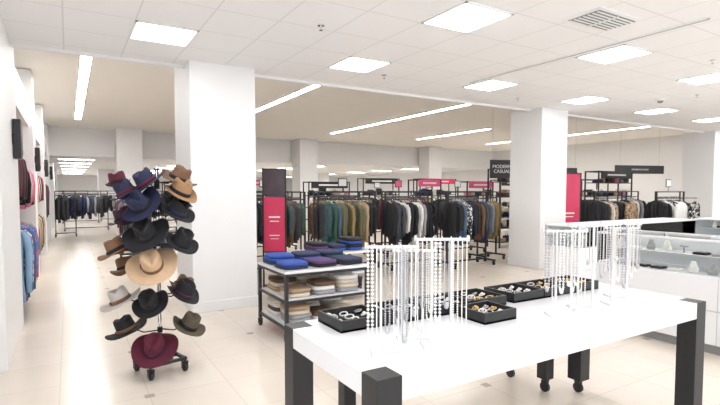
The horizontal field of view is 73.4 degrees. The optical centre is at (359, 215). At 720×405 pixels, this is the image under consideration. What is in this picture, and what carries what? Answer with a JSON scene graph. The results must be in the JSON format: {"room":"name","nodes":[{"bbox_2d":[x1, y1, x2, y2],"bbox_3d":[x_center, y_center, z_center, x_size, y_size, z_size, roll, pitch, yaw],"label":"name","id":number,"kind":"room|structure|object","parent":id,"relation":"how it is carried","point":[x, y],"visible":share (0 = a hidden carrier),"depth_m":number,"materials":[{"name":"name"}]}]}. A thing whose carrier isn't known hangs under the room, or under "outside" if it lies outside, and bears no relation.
{"room":"clothing store","nodes":[
{"label":"clothing store","id":0,"kind":"room"},
{"bbox_2d":[0,15,57,371],"bbox_3d":[-9.957,-1.022,14.924,0.600,3.680,25.500,-2,4,-31],"label":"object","id":1,"kind":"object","parent":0,"point":[16,84],"visible":0.66,"depth_m":5.15,"materials":[{"name":"white paint"}]},
{"bbox_2d":[12,119,22,159],"bbox_3d":[-3.721,-0.826,5.252,0.090,0.420,0.200,-2,4,-31],"label":"sign","id":2,"kind":"object","parent":1,"relation":"attached to","point":[17,135],"visible":1,"depth_m":5.17,"materials":[{"name":"black metal"}]},
{"bbox_2d":[35,147,40,171],"bbox_3d":[-5.813,-1.008,8.715,0.090,0.420,0.200,-2,4,-31],"label":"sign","id":3,"kind":"object","parent":1,"relation":"attached to","point":[37,150],"visible":0.96,"depth_m":8.63,"materials":[{"name":"black metal"}]},
{"bbox_2d":[97,169,114,218],"bbox_3d":[-14.144,-1.182,26.946,0.824,2.740,0.824,-2,4,-31],"label":"column","id":4,"kind":"structure","parent":0,"point":[102,174],"depth_m":26.54,"materials":[{"name":"white paint"}]},
{"bbox_2d":[114,128,142,236],"bbox_3d":[-8.023,-1.125,16.788,0.824,3.690,0.824,-2,4,-31],"label":"column","id":5,"kind":"structure","parent":0,"point":[127,141],"depth_m":16.40,"materials":[{"name":"white paint"}]},
{"bbox_2d":[57,175,291,196],"bbox_3d":[-14.687,-2.007,42.596,21.100,2.750,0.200,-2,4,-31],"label":"wall","id":6,"kind":"structure","parent":0,"point":[64,182],"depth_m":38.15,"materials":[{"name":"white paint"}]},
{"bbox_2d":[174,60,257,312],"bbox_3d":[-2.050,-0.603,6.823,0.884,3.690,1.024,-2,4,-31],"label":"column","id":7,"kind":"structure","parent":0,"point":[215,137],"depth_m":6.41,"materials":[{"name":"white paint"}]},
{"bbox_2d":[48,126,491,177],"bbox_3d":[-8.231,-3.394,31.805,21.500,1.150,25.200,-2,4,-31],"label":"wall","id":8,"kind":"structure","parent":0,"point":[159,149],"depth_m":21.43,"materials":[{"name":"white paint"}]},
{"bbox_2d":[292,139,317,228],"bbox_3d":[-2.303,-1.306,20.234,0.824,3.690,0.824,-2,4,-31],"label":"column","id":9,"kind":"structure","parent":0,"point":[304,151],"depth_m":19.88,"materials":[{"name":"white paint"}]},
{"bbox_2d":[14,48,693,151],"bbox_3d":[1.454,-3.028,15.747,21.500,0.200,12.300,-2,4,-31],"label":"ceiling","id":10,"kind":"structure","parent":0,"point":[120,94],"depth_m":13.07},
{"bbox_2d":[74,56,93,119],"bbox_3d":[-6.251,-2.662,10.819,0.200,0.015,8.000,-2,4,-31],"label":"strip light","id":11,"kind":"object","parent":10,"relation":"attached to","point":[84,63],"depth_m":9.49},
{"bbox_2d":[255,85,319,112],"bbox_3d":[-2.052,-2.703,11.600,0.200,0.015,5.000,-2,4,-31],"label":"strip light","id":12,"kind":"object","parent":10,"relation":"attached to","point":[310,87],"depth_m":10.92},
{"bbox_2d":[329,104,470,133],"bbox_3d":[0.839,-2.868,14.741,0.200,0.015,7.400,-2,4,-31],"label":"strip light","id":13,"kind":"object","parent":10,"relation":"in","point":[457,106],"depth_m":13.92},
{"bbox_2d":[0,0,719,131],"bbox_3d":[7.136,-2.206,6.359,21.500,0.460,9.700,-2,4,-31],"label":"ceiling","id":14,"kind":"structure","parent":0,"point":[276,38],"depth_m":5.44,"materials":[{"name":"tile"}]},
{"bbox_2d":[129,20,198,46],"bbox_3d":[-2.070,-1.903,5.082,0.600,0.012,0.620,-2,4,-31],"label":"ceiling light panel","id":15,"kind":"object","parent":14,"relation":"in","point":[141,30],"depth_m":5.04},
{"bbox_2d":[11,43,703,132],"bbox_3d":[4.621,-2.184,10.536,21.100,0.060,0.040,-2,4,-31],"label":"trim","id":16,"kind":"structure","parent":14,"relation":"attached to","point":[13,45],"depth_m":7.29,"materials":[{"name":"white paint"}]},
{"bbox_2d":[328,56,390,72],"bbox_3d":[-0.015,-1.967,6.320,0.600,0.012,0.620,-2,4,-31],"label":"ceiling light panel","id":17,"kind":"object","parent":14,"relation":"in","point":[351,63],"depth_m":6.29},
{"bbox_2d":[421,1,513,33],"bbox_3d":[1.018,-1.878,4.610,0.600,0.012,0.620,-2,4,-31],"label":"ceiling light panel","id":18,"kind":"object","parent":14,"relation":"in","point":[466,17],"depth_m":4.58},
{"bbox_2d":[462,79,518,90],"bbox_3d":[2.040,-2.032,7.558,0.600,0.012,0.620,-2,4,-31],"label":"ceiling light panel","id":19,"kind":"object","parent":14,"relation":"in","point":[488,85],"depth_m":7.55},
{"bbox_2d":[490,149,509,177],"bbox_3d":[3.564,-1.836,12.111,0.620,1.800,0.036,0,3,-8],"label":"hanging sign","id":20,"kind":"object","parent":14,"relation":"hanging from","point":[498,168],"visible":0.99,"depth_m":12.13,"materials":[{"name":"black metal"}]},
{"bbox_2d":[559,95,610,104],"bbox_3d":[4.095,-2.097,8.796,0.600,0.012,0.620,-2,4,-31],"label":"ceiling light panel","id":21,"kind":"object","parent":14,"relation":"in","point":[587,99],"depth_m":8.81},
{"bbox_2d":[469,17,710,82],"bbox_3d":[2.498,-1.947,5.968,0.060,0.016,3.200,-2,4,-31],"label":"ceiling track","id":22,"kind":"object","parent":14,"relation":"attached to","point":[707,18],"depth_m":5.49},
{"bbox_2d":[562,6,641,31],"bbox_3d":[2.333,-1.873,4.656,0.660,0.026,0.400,-2,4,-31],"label":"ceiling vent","id":23,"kind":"object","parent":14,"relation":"in","point":[602,19],"visible":1,"depth_m":4.61,"materials":[{"name":"metal"}]},
{"bbox_2d":[575,44,653,64],"bbox_3d":[3.073,-1.943,5.848,0.600,0.012,0.620,-2,4,-31],"label":"ceiling light panel","id":24,"kind":"object","parent":14,"relation":"in","point":[621,52],"depth_m":5.83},
{"bbox_2d":[615,145,663,173],"bbox_3d":[8.165,-2.029,14.061,1.700,1.620,0.037,-1,3,-14],"label":"hanging sign","id":25,"kind":"object","parent":14,"relation":"hanging from","point":[619,169],"visible":1,"depth_m":14.07,"materials":[{"name":"black metal"}]},
{"bbox_2d":[633,108,679,114],"bbox_3d":[6.150,-2.162,10.034,0.600,0.012,0.620,-2,4,-31],"label":"ceiling light panel","id":26,"kind":"object","parent":14,"relation":"in","point":[660,110],"depth_m":10.04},
{"bbox_2d":[676,72,719,84],"bbox_3d":[5.128,-2.008,7.085,0.600,0.012,0.620,-2,4,-31],"label":"ceiling light panel","id":27,"kind":"object","parent":14,"relation":"in","point":[714,77],"depth_m":7.14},
{"bbox_2d":[0,213,719,404],"bbox_3d":[-2.549,0.469,22.576,21.500,0.100,47.200,-2,4,-31],"label":"floor","id":28,"kind":"structure","parent":0,"point":[62,355],"depth_m":4.62,"materials":[{"name":"tile"}]},
{"bbox_2d":[54,191,76,237],"bbox_3d":[-10.157,-0.059,16.664,0.650,1.572,0.600,-2,4,-31],"label":"clothing rack","id":29,"kind":"object","parent":28,"relation":"on","point":[64,207],"visible":1,"depth_m":16.50,"materials":[{"name":"black metal"}]},
{"bbox_2d":[63,191,108,230],"bbox_3d":[-10.850,-0.190,19.164,1.550,1.572,0.606,-2,4,-31],"label":"clothing rack","id":30,"kind":"object","parent":28,"relation":"on","point":[89,205],"visible":0.84,"depth_m":19.07,"materials":[{"name":"black metal"}]},
{"bbox_2d":[100,191,115,221],"bbox_3d":[-12.579,-0.502,25.120,1.652,1.572,0.613,-2,4,-31],"label":"clothing rack","id":31,"kind":"object","parent":28,"relation":"on","point":[111,204],"visible":0.38,"depth_m":24.74,"materials":[{"name":"black metal"}]},
{"bbox_2d":[118,203,151,256],"bbox_3d":[-5.023,0.250,10.778,0.608,1.572,1.250,-2,4,-31],"label":"clothing rack","id":32,"kind":"object","parent":28,"relation":"on","point":[122,228],"visible":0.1,"depth_m":10.70,"materials":[{"name":"black metal"}]},
{"bbox_2d":[123,165,188,380],"bbox_3d":[-1.788,0.473,4.241,0.536,1.810,0.602,3,4,44],"label":"stand","id":33,"kind":"object","parent":28,"relation":"on","point":[184,362],"visible":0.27,"depth_m":4.21,"materials":[{"name":"black metal"}]},
{"bbox_2d":[97,235,126,260],"bbox_3d":[-2.077,0.271,4.138,0.304,0.205,0.330,-3,4,-42],"label":"hat","id":34,"kind":"object","parent":33,"relation":"on","point":[115,246],"visible":0.8,"depth_m":4.06,"materials":[{"name":"fabric"}]},
{"bbox_2d":[105,171,129,186],"bbox_3d":[-2.105,-0.311,4.209,0.198,0.163,0.194,-3,4,-41],"label":"hat","id":35,"kind":"object","parent":33,"relation":"on","point":[118,177],"visible":0.67,"depth_m":4.14,"materials":[{"name":"red fabric"}]},
{"bbox_2d":[100,285,140,311],"bbox_3d":[-2.047,0.697,4.139,0.341,0.198,0.319,3,4,44],"label":"hat","id":36,"kind":"object","parent":33,"relation":"on","point":[120,296],"visible":0.99,"depth_m":4.07,"materials":[{"name":"grey fabric"}]},
{"bbox_2d":[108,205,132,225],"bbox_3d":[-2.046,0.002,4.204,0.252,0.182,0.257,-2,4,-38],"label":"hat","id":37,"kind":"object","parent":33,"relation":"on","point":[117,214],"visible":0.63,"depth_m":4.14,"materials":[{"name":"fabric"}]},
{"bbox_2d":[110,255,131,275],"bbox_3d":[-2.061,0.452,4.287,0.258,0.198,0.280,2,4,33],"label":"hat","id":38,"kind":"object","parent":33,"relation":"on","point":[120,262],"visible":0.65,"depth_m":4.23,"materials":[{"name":"brown fabric"}]},
{"bbox_2d":[109,178,138,200],"bbox_3d":[-1.988,-0.222,4.109,0.270,0.187,0.246,3,4,44],"label":"hat","id":39,"kind":"object","parent":33,"relation":"on","point":[122,190],"visible":0.94,"depth_m":4.04,"materials":[{"name":"blue fabric"}]},
{"bbox_2d":[105,314,146,340],"bbox_3d":[-2.015,0.957,4.172,0.338,0.197,0.330,2,4,36],"label":"hat","id":40,"kind":"object","parent":33,"relation":"on","point":[124,326],"visible":0.99,"depth_m":4.11,"materials":[{"name":"black fabric"}]},
{"bbox_2d":[122,187,160,221],"bbox_3d":[-1.845,-0.095,4.045,0.349,0.285,0.222,2,3,28],"label":"hat","id":41,"kind":"object","parent":33,"relation":"on","point":[141,205],"visible":1,"depth_m":4.00,"materials":[{"name":"blue fabric"}]},
{"bbox_2d":[122,217,168,251],"bbox_3d":[-1.794,0.153,4.065,0.381,0.280,0.303,2,3,28],"label":"hat","id":42,"kind":"object","parent":33,"relation":"on","point":[145,234],"visible":0.94,"depth_m":4.00,"materials":[{"name":"black fabric"}]},
{"bbox_2d":[128,167,164,194],"bbox_3d":[-1.829,-0.291,4.150,0.298,0.251,0.370,-2,4,-37],"label":"hat","id":43,"kind":"object","parent":33,"relation":"on","point":[144,178],"visible":0.88,"depth_m":4.06,"materials":[{"name":"blue fabric"}]},
{"bbox_2d":[132,288,167,318],"bbox_3d":[-1.785,0.738,4.125,0.294,0.238,0.240,1,3,26],"label":"hat","id":44,"kind":"object","parent":33,"relation":"on","point":[149,303],"visible":1,"depth_m":4.07,"materials":[{"name":"black fabric"}]},
{"bbox_2d":[125,247,177,285],"bbox_3d":[-1.743,0.418,4.059,0.395,0.291,0.316,1,3,13],"label":"hat","id":45,"kind":"object","parent":33,"relation":"on","point":[153,266],"visible":1,"depth_m":4.00,"materials":[{"name":"beige fabric"}]},
{"bbox_2d":[131,332,178,368],"bbox_3d":[-1.738,1.124,4.117,0.350,0.260,0.335,2,3,31],"label":"hat","id":46,"kind":"object","parent":33,"relation":"on","point":[154,349],"visible":1,"depth_m":4.06,"materials":[{"name":"red fabric"}]},
{"bbox_2d":[160,197,194,222],"bbox_3d":[-1.575,-0.051,4.155,0.267,0.226,0.306,0,3,0],"label":"hat","id":47,"kind":"object","parent":33,"relation":"on","point":[178,209],"visible":0.96,"depth_m":4.08,"materials":[{"name":"black fabric"}]},
{"bbox_2d":[161,164,196,185],"bbox_3d":[-1.566,-0.348,4.186,0.277,0.188,0.307,1,3,14],"label":"hat","id":48,"kind":"object","parent":33,"relation":"on","point":[179,171],"visible":0.85,"depth_m":4.12,"materials":[{"name":"brown fabric"}]},
{"bbox_2d":[162,177,196,202],"bbox_3d":[-1.546,-0.219,4.135,0.273,0.226,0.300,-1,3,-12],"label":"hat","id":49,"kind":"object","parent":33,"relation":"on","point":[181,190],"visible":0.98,"depth_m":4.07,"materials":[{"name":"fabric"}]},
{"bbox_2d":[165,227,198,253],"bbox_3d":[-1.540,0.213,4.160,0.253,0.233,0.306,0,3,3],"label":"hat","id":50,"kind":"object","parent":33,"relation":"on","point":[182,241],"visible":0.98,"depth_m":4.09,"materials":[{"name":"black fabric"}]},
{"bbox_2d":[167,278,198,303],"bbox_3d":[-1.546,0.657,4.212,0.260,0.224,0.295,-1,3,-11],"label":"hat","id":51,"kind":"object","parent":33,"relation":"on","point":[185,290],"visible":1,"depth_m":4.15,"materials":[{"name":"black fabric"}]},
{"bbox_2d":[173,311,205,336],"bbox_3d":[-1.508,0.948,4.258,0.260,0.205,0.300,0,3,2],"label":"hat","id":52,"kind":"object","parent":33,"relation":"on","point":[190,325],"visible":1,"depth_m":4.20,"materials":[{"name":"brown fabric"}]},
{"bbox_2d":[262,168,286,286],"bbox_3d":[-1.380,0.217,7.808,0.410,1.950,0.450,0,3,-2],"label":"stand","id":53,"kind":"object","parent":28,"relation":"on","point":[274,209],"visible":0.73,"depth_m":7.79,"materials":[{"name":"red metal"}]},
{"bbox_2d":[256,191,301,256],"bbox_3d":[-2.032,0.241,10.947,1.550,1.572,0.594,-2,4,-31],"label":"clothing rack","id":54,"kind":"object","parent":28,"relation":"on","point":[289,201],"visible":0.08,"depth_m":11.15,"materials":[{"name":"black metal"}]},
{"bbox_2d":[256,192,305,269],"bbox_3d":[-1.564,0.327,9.302,1.150,1.572,0.604,-2,4,-31],"label":"clothing rack","id":55,"kind":"object","parent":28,"relation":"on","point":[296,212],"visible":0.37,"depth_m":9.22,"materials":[{"name":"black metal"}]},
{"bbox_2d":[258,249,368,341],"bbox_3d":[-0.553,0.875,5.617,1.030,0.864,0.880,-2,4,-31],"label":"display shelf","id":56,"kind":"object","parent":28,"relation":"on","point":[315,281],"visible":0.9,"depth_m":5.41,"materials":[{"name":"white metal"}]},
{"bbox_2d":[303,181,349,236],"bbox_3d":[-1.181,-0.254,17.270,1.642,1.900,0.506,-2,4,-31],"label":"display shelf","id":57,"kind":"object","parent":28,"relation":"on","point":[320,185],"visible":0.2,"depth_m":16.96,"materials":[{"name":"black metal"}]},
{"bbox_2d":[307,191,359,240],"bbox_3d":[-0.700,0.113,13.382,1.650,1.572,0.600,-2,4,-31],"label":"clothing rack","id":58,"kind":"object","parent":28,"relation":"on","point":[309,201],"visible":0.14,"depth_m":13.04,"materials":[{"name":"black metal"}]},
{"bbox_2d":[298,236,369,296],"bbox_3d":[-0.386,0.779,7.176,0.900,0.893,0.600,-2,4,-31],"label":"table","id":59,"kind":"object","parent":28,"relation":"on","point":[349,245],"visible":0.3,"depth_m":7.10,"materials":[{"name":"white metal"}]},
{"bbox_2d":[308,178,373,253],"bbox_3d":[-0.413,0.061,11.449,1.550,1.880,0.598,-2,4,-31],"label":"clothing rack","id":60,"kind":"object","parent":28,"relation":"on","point":[342,182],"visible":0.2,"depth_m":11.27,"materials":[{"name":"black metal"}]},
{"bbox_2d":[313,192,382,268],"bbox_3d":[-0.246,0.310,9.633,1.350,1.572,0.603,-2,4,-31],"label":"clothing rack","id":61,"kind":"object","parent":28,"relation":"on","point":[331,221],"visible":0.89,"depth_m":9.40,"materials":[{"name":"fabric"}]},
{"bbox_2d":[357,182,395,231],"bbox_3d":[0.612,-0.240,17.195,1.651,1.880,0.608,-2,4,-31],"label":"clothing rack","id":62,"kind":"object","parent":28,"relation":"on","point":[376,184],"visible":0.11,"depth_m":17.10,"materials":[{"name":"black metal"}]},
{"bbox_2d":[357,178,399,195],"bbox_3d":[0.797,-0.526,20.556,1.835,2.100,0.506,-2,4,-31],"label":"display shelf","id":63,"kind":"object","parent":28,"relation":"on","point":[367,180],"visible":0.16,"depth_m":20.30,"materials":[{"name":"black metal"}]},
{"bbox_2d":[370,180,425,244],"bbox_3d":[1.100,-0.066,13.874,1.650,1.880,0.608,-2,4,-31],"label":"clothing rack","id":64,"kind":"object","parent":28,"relation":"on","point":[398,183],"visible":0.23,"depth_m":13.62,"materials":[{"name":"black metal"}]},
{"bbox_2d":[377,191,434,257],"bbox_3d":[1.122,0.191,11.911,1.450,1.572,0.590,-2,4,-31],"label":"clothing rack","id":65,"kind":"object","parent":28,"relation":"on","point":[382,197],"visible":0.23,"depth_m":11.71,"materials":[{"name":"black metal"}]},
{"bbox_2d":[377,191,437,270],"bbox_3d":[1.023,0.288,10.046,1.253,1.572,0.612,-2,4,-31],"label":"clothing rack","id":66,"kind":"object","parent":28,"relation":"on","point":[400,221],"visible":0.95,"depth_m":9.79,"materials":[{"name":"fabric"}]},
{"bbox_2d":[408,179,441,237],"bbox_3d":[2.146,-0.213,16.008,1.035,1.950,0.506,-2,4,-31],"label":"display shelf","id":67,"kind":"object","parent":28,"relation":"on","point":[419,182],"visible":0.26,"depth_m":15.80,"materials":[{"name":"black metal"}]},
{"bbox_2d":[413,178,455,195],"bbox_3d":[3.299,-0.563,21.247,2.035,2.100,0.506,-2,4,-31],"label":"display shelf","id":68,"kind":"object","parent":28,"relation":"on","point":[444,181],"visible":0.04,"depth_m":21.20,"materials":[{"name":"black metal"}]},
{"bbox_2d":[338,359,553,404],"bbox_3d":[0.691,1.065,3.561,1.700,0.700,0.440,-2,4,-31],"label":"table","id":69,"kind":"object","parent":28,"relation":"on","point":[545,369],"visible":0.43,"depth_m":3.78,"materials":[{"name":"black paint"}]},
{"bbox_2d":[433,181,476,245],"bbox_3d":[2.897,-0.093,14.375,1.555,1.880,0.611,-2,4,-31],"label":"clothing rack","id":70,"kind":"object","parent":28,"relation":"on","point":[457,184],"visible":0.12,"depth_m":14.05,"materials":[{"name":"black metal"}]},
{"bbox_2d":[438,191,484,252],"bbox_3d":[2.612,0.168,12.345,1.150,1.572,0.587,-2,4,-31],"label":"clothing rack","id":71,"kind":"object","parent":28,"relation":"on","point":[468,200],"visible":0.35,"depth_m":12.24,"materials":[{"name":"black metal"}]},
{"bbox_2d":[438,191,495,268],"bbox_3d":[2.266,0.280,10.211,1.150,1.572,0.602,-2,4,-31],"label":"clothing rack","id":72,"kind":"object","parent":28,"relation":"on","point":[474,219],"visible":0.98,"depth_m":10.00,"materials":[{"name":"fabric"}]},
{"bbox_2d":[457,181,493,200],"bbox_3d":[3.982,-0.222,16.649,1.242,1.900,0.506,-2,4,-31],"label":"display shelf","id":73,"kind":"object","parent":28,"relation":"on","point":[472,184],"visible":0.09,"depth_m":16.41,"materials":[{"name":"black metal"}]},
{"bbox_2d":[468,191,504,260],"bbox_3d":[2.949,0.227,11.207,0.650,1.572,0.588,-2,4,-31],"label":"clothing rack","id":74,"kind":"object","parent":28,"relation":"on","point":[497,208],"visible":0.48,"depth_m":11.07,"materials":[{"name":"fabric"}]},
{"bbox_2d":[284,283,705,404],"bbox_3d":[0.907,1.007,2.855,2.515,0.890,0.905,-2,4,-31],"label":"display table","id":75,"kind":"object","parent":28,"relation":"on","point":[534,337],"visible":0.86,"depth_m":2.43,"materials":[{"name":"white paint"}]},
{"bbox_2d":[318,304,387,333],"bbox_3d":[-0.040,0.546,2.577,0.280,0.060,0.260,-2,4,-31],"label":"tray","id":76,"kind":"object","parent":75,"relation":"on","point":[346,319],"visible":0.91,"depth_m":2.53,"materials":[{"name":"black wood"}]},
{"bbox_2d":[364,242,418,360],"bbox_3d":[0.134,0.358,2.064,0.230,0.488,0.120,0,3,-2],"label":"stand","id":77,"kind":"object","parent":75,"relation":"on","point":[378,354],"visible":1,"depth_m":2.04,"materials":[{"name":"plastic"}]},
{"bbox_2d":[365,299,429,324],"bbox_3d":[0.216,0.538,2.732,0.280,0.060,0.260,-2,4,-31],"label":"tray","id":78,"kind":"object","parent":75,"relation":"on","point":[383,302],"visible":0.48,"depth_m":2.69,"materials":[{"name":"black wood"}]},
{"bbox_2d":[392,246,435,339],"bbox_3d":[0.260,0.369,2.340,0.210,0.438,0.120,0,3,-2],"label":"stand","id":79,"kind":"object","parent":75,"relation":"on","point":[422,334],"visible":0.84,"depth_m":2.32,"materials":[{"name":"plastic"}]},
{"bbox_2d":[409,293,471,316],"bbox_3d":[0.473,0.530,2.886,0.280,0.060,0.260,-2,4,-31],"label":"tray","id":80,"kind":"object","parent":75,"relation":"on","point":[443,310],"visible":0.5,"depth_m":2.85,"materials":[{"name":"plastic"}]},
{"bbox_2d":[414,235,469,350],"bbox_3d":[0.367,0.342,2.181,0.250,0.508,0.120,0,3,-2],"label":"stand","id":81,"kind":"object","parent":75,"relation":"on","point":[427,345],"visible":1,"depth_m":2.16,"materials":[{"name":"plastic"}]},
{"bbox_2d":[445,288,506,304],"bbox_3d":[0.722,0.522,3.036,0.280,0.060,0.260,-2,4,-31],"label":"tray","id":82,"kind":"object","parent":75,"relation":"on","point":[474,294],"visible":0.62,"depth_m":3.07,"materials":[{"name":"black wood"}]},
{"bbox_2d":[456,300,515,324],"bbox_3d":[0.704,0.539,2.699,0.240,0.060,0.220,-2,4,-31],"label":"tray","id":83,"kind":"object","parent":75,"relation":"on","point":[486,312],"visible":0.97,"depth_m":2.65,"materials":[{"name":"black wood"}]},
{"bbox_2d":[484,283,543,302],"bbox_3d":[1.021,0.512,3.217,0.280,0.060,0.260,-2,4,-31],"label":"tray","id":84,"kind":"object","parent":75,"relation":"on","point":[516,293],"visible":0.98,"depth_m":3.17,"materials":[{"name":"black wood"}]},
{"bbox_2d":[514,279,569,297],"bbox_3d":[1.270,0.504,3.366,0.280,0.060,0.260,-2,4,-31],"label":"tray","id":85,"kind":"object","parent":75,"relation":"on","point":[538,283],"visible":0.48,"depth_m":3.39,"materials":[{"name":"plastic"}]},
{"bbox_2d":[541,228,587,318],"bbox_3d":[1.149,0.319,2.723,0.260,0.498,0.120,0,3,-2],"label":"stand","id":86,"kind":"object","parent":75,"relation":"on","point":[555,314],"visible":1,"depth_m":2.70,"materials":[{"name":"plastic"}]},
{"bbox_2d":[543,275,598,292],"bbox_3d":[1.535,0.496,3.526,0.280,0.060,0.260,-2,4,-31],"label":"tray","id":87,"kind":"object","parent":75,"relation":"on","point":[588,281],"visible":0.41,"depth_m":3.48,"materials":[{"name":"black wood"}]},
{"bbox_2d":[566,222,606,310],"bbox_3d":[1.351,0.300,2.890,0.230,0.518,0.120,0,3,-2],"label":"stand","id":88,"kind":"object","parent":75,"relation":"on","point":[577,307],"visible":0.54,"depth_m":2.87,"materials":[{"name":"plastic"}]},
{"bbox_2d":[599,221,641,306],"bbox_3d":[1.612,0.294,3.001,0.260,0.518,0.120,0,3,-2],"label":"stand","id":89,"kind":"object","parent":75,"relation":"on","point":[612,303],"visible":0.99,"depth_m":2.98,"materials":[{"name":"plastic"}]},
{"bbox_2d":[603,225,639,298],"bbox_3d":[1.738,0.303,3.218,0.230,0.478,0.120,0,3,-2],"label":"stand","id":90,"kind":"object","parent":75,"relation":"on","point":[615,295],"visible":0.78,"depth_m":3.20,"materials":[{"name":"plastic"}]},
{"bbox_2d":[487,169,509,247],"bbox_3d":[4.384,-0.226,13.863,1.557,2.200,0.485,-2,4,-31],"label":"display shelf","id":91,"kind":"object","parent":28,"relation":"on","point":[504,223],"visible":0.19,"depth_m":13.54,"materials":[{"name":"black metal"}]},
{"bbox_2d":[490,180,509,228],"bbox_3d":[5.800,-0.378,18.674,1.652,2.000,0.506,-2,4,-31],"label":"folded clothes","id":92,"kind":"object","parent":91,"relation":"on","point":[506,204],"visible":0.19,"depth_m":18.35,"materials":[{"name":"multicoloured fabric"}]},
{"bbox_2d":[565,173,581,222],"bbox_3d":[4.605,0.051,10.678,0.600,1.980,0.450,0,3,-8],"label":"sign","id":93,"kind":"object","parent":28,"relation":"on","point":[573,180],"visible":0.3,"depth_m":10.66,"materials":[{"name":"red metal"}]},
{"bbox_2d":[581,191,608,221],"bbox_3d":[6.314,0.124,13.176,1.450,1.572,0.610,-2,4,-31],"label":"clothing rack","id":94,"kind":"object","parent":28,"relation":"on","point":[584,203],"visible":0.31,"depth_m":12.75,"materials":[{"name":"black metal"}]},
{"bbox_2d":[584,171,632,200],"bbox_3d":[8.030,-0.316,15.581,1.878,2.200,0.506,-2,4,-31],"label":"display shelf","id":95,"kind":"object","parent":28,"relation":"on","point":[607,177],"visible":0.37,"depth_m":15.32,"materials":[{"name":"black metal"}]},
{"bbox_2d":[584,191,637,221],"bbox_3d":[5.817,0.233,11.100,1.310,1.572,0.758,-2,4,-31],"label":"clothing rack","id":96,"kind":"object","parent":28,"relation":"on","point":[597,210],"visible":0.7,"depth_m":10.85,"materials":[{"name":"fabric"}]},
{"bbox_2d":[544,217,696,279],"bbox_3d":[4.476,0.636,8.113,3.400,1.080,0.606,-2,4,-31],"label":"jewelry showcase","id":97,"kind":"object","parent":28,"relation":"on","point":[678,225],"visible":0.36,"depth_m":7.48,"materials":[{"name":"white paint"}]},
{"bbox_2d":[620,191,645,218],"bbox_3d":[7.582,0.102,13.591,0.850,1.572,0.613,-2,4,-31],"label":"clothing rack","id":98,"kind":"object","parent":28,"relation":"on","point":[641,204],"visible":0.32,"depth_m":13.42,"materials":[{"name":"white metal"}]},
{"bbox_2d":[596,229,719,355],"bbox_3d":[3.682,0.791,4.780,0.606,1.120,2.500,-2,4,-31],"label":"jewelry showcase","id":99,"kind":"object","parent":28,"relation":"on","point":[687,265],"visible":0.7,"depth_m":5.14,"materials":[{"name":"laminate"}]},
{"bbox_2d":[645,179,680,217],"bbox_3d":[7.980,0.004,12.538,1.250,1.880,0.599,-2,4,-31],"label":"clothing rack","id":100,"kind":"object","parent":28,"relation":"on","point":[668,181],"visible":0.14,"depth_m":12.43,"materials":[{"name":"black metal"}]},
{"bbox_2d":[648,191,699,218],"bbox_3d":[7.265,0.227,11.216,1.250,1.572,0.750,-2,4,-31],"label":"clothing rack","id":101,"kind":"object","parent":28,"relation":"on","point":[658,209],"visible":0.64,"depth_m":10.93,"materials":[{"name":"fabric"}]},
{"bbox_2d":[694,216,719,235],"bbox_3d":[7.508,0.565,9.473,2.600,1.080,0.606,-2,4,-31],"label":"jewelry showcase","id":102,"kind":"object","parent":28,"relation":"on","point":[705,225],"visible":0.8,"depth_m":9.17,"materials":[{"name":"glass"}]},
{"bbox_2d":[418,146,441,196],"bbox_3d":[3.434,-1.487,23.690,0.824,3.690,0.824,-2,4,-31],"label":"column","id":103,"kind":"structure","parent":0,"point":[430,158],"depth_m":23.33,"materials":[{"name":"white paint"}]},
{"bbox_2d":[329,135,683,219],"bbox_3d":[6.622,-1.712,27.884,0.200,3.700,47.000,-2,4,-31],"label":"wall","id":104,"kind":"structure","parent":0,"point":[598,156],"depth_m":20.79,"materials":[{"name":"white paint"}]},
{"bbox_2d":[508,107,567,269],"bbox_3d":[3.756,-0.555,10.215,0.824,3.240,0.824,-2,4,-31],"label":"column","id":105,"kind":"structure","parent":0,"point":[538,144],"depth_m":9.91,"materials":[{"name":"white paint"}]},
{"bbox_2d":[682,131,719,217],"bbox_3d":[9.921,-0.750,13.929,0.824,3.240,0.824,-2,4,-31],"label":"column","id":106,"kind":"structure","parent":0,"point":[701,151],"depth_m":13.59,"materials":[{"name":"white paint"}]},
{"bbox_3d":[-12.908,-1.248,19.035,0.200,3.700,42.000,-2,4,-31],"label":"wall","id":107,"kind":"structure","parent":0,"visible":0},
{"bbox_2d":[18,159,27,202],"bbox_3d":[-4.691,-0.128,6.269,0.605,2.600,1.421,-2,4,-31],"label":"clothing rail","id":108,"kind":"object","parent":107,"relation":"attached to","point":[22,167],"visible":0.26,"depth_m":6.31,"materials":[{"name":"fabric"}]},
{"bbox_2d":[19,169,35,208],"bbox_3d":[-5.506,-0.126,7.658,0.613,2.450,1.411,-2,4,-31],"label":"clothing rail","id":109,"kind":"object","parent":107,"relation":"attached to","point":[30,200],"visible":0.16,"depth_m":7.30,"materials":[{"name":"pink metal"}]},
{"bbox_2d":[20,223,38,302],"bbox_3d":[-4.606,0.358,6.347,0.608,1.620,1.421,-2,4,-31],"label":"clothing rail","id":110,"kind":"object","parent":107,"relation":"attached to","point":[29,234],"visible":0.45,"depth_m":5.94,"materials":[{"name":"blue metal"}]},
{"bbox_2d":[37,175,43,201],"bbox_3d":[-7.158,-0.267,10.339,0.607,2.450,3.101,-2,4,-31],"label":"clothing rail","id":111,"kind":"object","parent":107,"relation":"attached to","point":[40,184],"visible":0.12,"depth_m":10.26,"materials":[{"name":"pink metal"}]},
{"bbox_2d":[38,214,44,254],"bbox_3d":[-7.158,0.183,10.363,0.608,1.550,3.101,-2,4,-31],"label":"clothing rail","id":112,"kind":"object","parent":107,"relation":"attached to","point":[41,221],"visible":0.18,"depth_m":10.38,"materials":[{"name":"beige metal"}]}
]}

